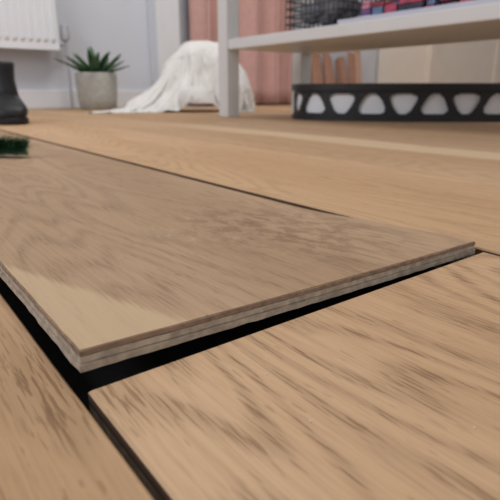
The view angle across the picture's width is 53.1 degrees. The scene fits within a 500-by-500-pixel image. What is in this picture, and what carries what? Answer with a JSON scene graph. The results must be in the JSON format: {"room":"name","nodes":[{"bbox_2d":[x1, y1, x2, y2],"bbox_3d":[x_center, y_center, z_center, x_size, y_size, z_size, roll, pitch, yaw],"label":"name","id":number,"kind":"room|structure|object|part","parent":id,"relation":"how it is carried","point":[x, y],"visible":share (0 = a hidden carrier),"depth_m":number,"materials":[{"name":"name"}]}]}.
{"room":"living room","nodes":[
{"label":"living room","id":0,"kind":"room"},
{"bbox_2d":[0,0,378,105],"bbox_3d":[-0.078,-2.064,2.913,7.400,2.460,0.100,-13,22,-35],"label":"wall","id":1,"kind":"structure","parent":0,"point":[116,27],"depth_m":2.60,"materials":[{"name":"white paint"}]},
{"bbox_2d":[0,0,73,108],"bbox_3d":[-1.377,-1.022,2.057,1.231,0.870,0.119,-13,22,-35],"label":"radiator","id":2,"kind":"object","parent":1,"relation":"attached to","point":[24,24],"visible":1,"depth_m":2.29,"materials":[{"name":"metal"}]},
{"bbox_3d":[-1.403,-1.145,1.998,1.160,0.600,0.010,-13,22,-35],"label":"panel","id":3,"kind":"part","parent":2,"relation":"part of","materials":[{"name":"metal"}]},
{"bbox_3d":[-1.370,-1.133,1.958,1.160,0.600,0.013,-13,22,-35],"label":"panel","id":4,"kind":"part","parent":2,"relation":"part of","materials":[{"name":"metal"}]},
{"bbox_2d":[18,90,147,108],"bbox_3d":[-1.728,-0.590,1.982,2.960,0.090,0.016,-13,22,-35],"label":"baseboard","id":5,"kind":"structure","parent":1,"relation":"attached to","point":[33,99],"depth_m":2.52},
{"bbox_2d":[147,0,179,86],"bbox_3d":[-0.470,-1.964,2.498,0.140,2.400,0.100,-13,22,-35],"label":"trim","id":6,"kind":"structure","parent":1,"relation":"attached to","point":[163,15],"depth_m":2.71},
{"bbox_2d":[188,0,292,103],"bbox_3d":[0.062,-1.892,2.879,1.080,2.010,0.203,-13,22,-35],"label":"curtain","id":7,"kind":"object","parent":1,"relation":"hanging from","point":[269,74],"visible":0.47,"depth_m":3.02,"materials":[{"name":"fabric"}]},
{"bbox_2d":[0,104,499,499],"bbox_3d":[1.075,-0.465,1.834,7.200,0.060,3.700,-13,22,-35],"label":"floor","id":8,"kind":"structure","parent":0,"point":[388,390],"depth_m":0.15,"materials":[{"name":"brown wood"}]},
{"bbox_2d":[0,61,28,124],"bbox_3d":[-0.647,-0.419,1.329,0.087,0.158,0.228,-9,20,-27],"label":"boot","id":9,"kind":"object","parent":8,"relation":"on","point":[13,111],"visible":1,"depth_m":1.30,"materials":[{"name":"leather"}]},
{"bbox_2d":[53,46,128,109],"bbox_3d":[-0.726,-0.812,2.356,0.324,0.288,0.333,1,18,2],"label":"potted succulent","id":10,"kind":"object","parent":8,"relation":"on","point":[96,82],"visible":1,"depth_m":2.30,"materials":[{"name":"green plant"}]},
{"bbox_2d":[75,72,117,109],"bbox_3d":[-0.725,-0.754,2.374,0.190,0.166,0.190,-13,22,-35],"label":"pot","id":11,"kind":"object","parent":10,"relation":"attached to","point":[95,90],"depth_m":2.30,"materials":[{"name":"beige ceramic"}]},
{"bbox_2d":[85,37,254,112],"bbox_3d":[-0.319,-0.756,2.157,0.678,0.300,0.579,0,18,-1],"label":"cloth","id":12,"kind":"object","parent":8,"relation":"on","point":[193,75],"visible":0.82,"depth_m":2.07,"materials":[{"name":"white fabric"}]},
{"bbox_2d":[0,131,474,372],"bbox_3d":[-0.541,-0.209,0.925,0.213,0.018,1.902,-13,22,-35],"label":"wooden floorboards","id":13,"kind":"object","parent":8,"relation":"on","point":[116,261],"visible":0.94,"depth_m":0.24,"materials":[{"name":"brown wood"}]},
{"bbox_2d":[0,133,32,156],"bbox_3d":[-0.332,-0.132,0.617,0.121,0.030,0.043,0,18,0],"label":"pine sprig","id":14,"kind":"object","parent":13,"relation":"on","point":[13,146],"visible":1,"depth_m":0.61,"materials":[{"name":"green plant"}]},
{"bbox_2d":[311,51,361,83],"bbox_3d":[0.614,-1.225,3.501,0.559,0.381,0.132,-13,22,-35],"label":"wood","id":15,"kind":"object","parent":8,"relation":"on","point":[354,60],"visible":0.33,"depth_m":3.49,"materials":[{"name":"brown wood"}]},
{"bbox_2d":[217,0,499,116],"bbox_3d":[0.543,-0.857,0.986,0.373,1.200,1.646,-13,22,-35],"label":"shelving unit","id":16,"kind":"object","parent":8,"relation":"on","point":[481,22],"visible":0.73,"depth_m":1.35,"materials":[{"name":"paint"}]},
{"bbox_2d":[285,0,387,30],"bbox_3d":[0.241,-0.691,1.386,0.204,0.165,0.204,-13,22,-35],"label":"wire basket","id":17,"kind":"object","parent":16,"relation":"on","point":[324,12],"visible":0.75,"depth_m":1.36,"materials":[{"name":"black metal"}]},
{"bbox_3d":[0.543,-0.497,1.099,0.365,0.030,1.544,-13,22,-35],"label":"shelf","id":18,"kind":"part","parent":16,"relation":"part of","materials":[{"name":"white paint"}]},
{"bbox_2d":[337,0,499,23],"bbox_3d":[0.442,-0.595,1.141,0.220,0.129,0.440,-13,22,-35],"label":"tray","id":19,"kind":"object","parent":16,"relation":"on","point":[371,10],"visible":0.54,"depth_m":1.12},
{"bbox_2d":[292,83,499,121],"bbox_3d":[0.640,-0.469,1.577,1.016,0.103,0.436,0,18,0],"label":"tray","id":20,"kind":"object","parent":8,"relation":"on","point":[359,102],"visible":1,"depth_m":1.39,"materials":[{"name":"plastic"}]},
{"bbox_2d":[377,1,499,82],"bbox_3d":[1.925,-1.693,4.254,2.040,0.825,0.463,-13,22,-35],"label":"base cabinet","id":21,"kind":"object","parent":8,"relation":"on","point":[473,61],"visible":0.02,"depth_m":3.77,"materials":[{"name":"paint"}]},
{"bbox_3d":[1.658,-1.560,3.798,0.970,0.735,0.030,-13,22,-35],"label":"cabinet door","id":22,"kind":"part","parent":21,"relation":"part of","materials":[{"name":"beige paint"}]}
]}

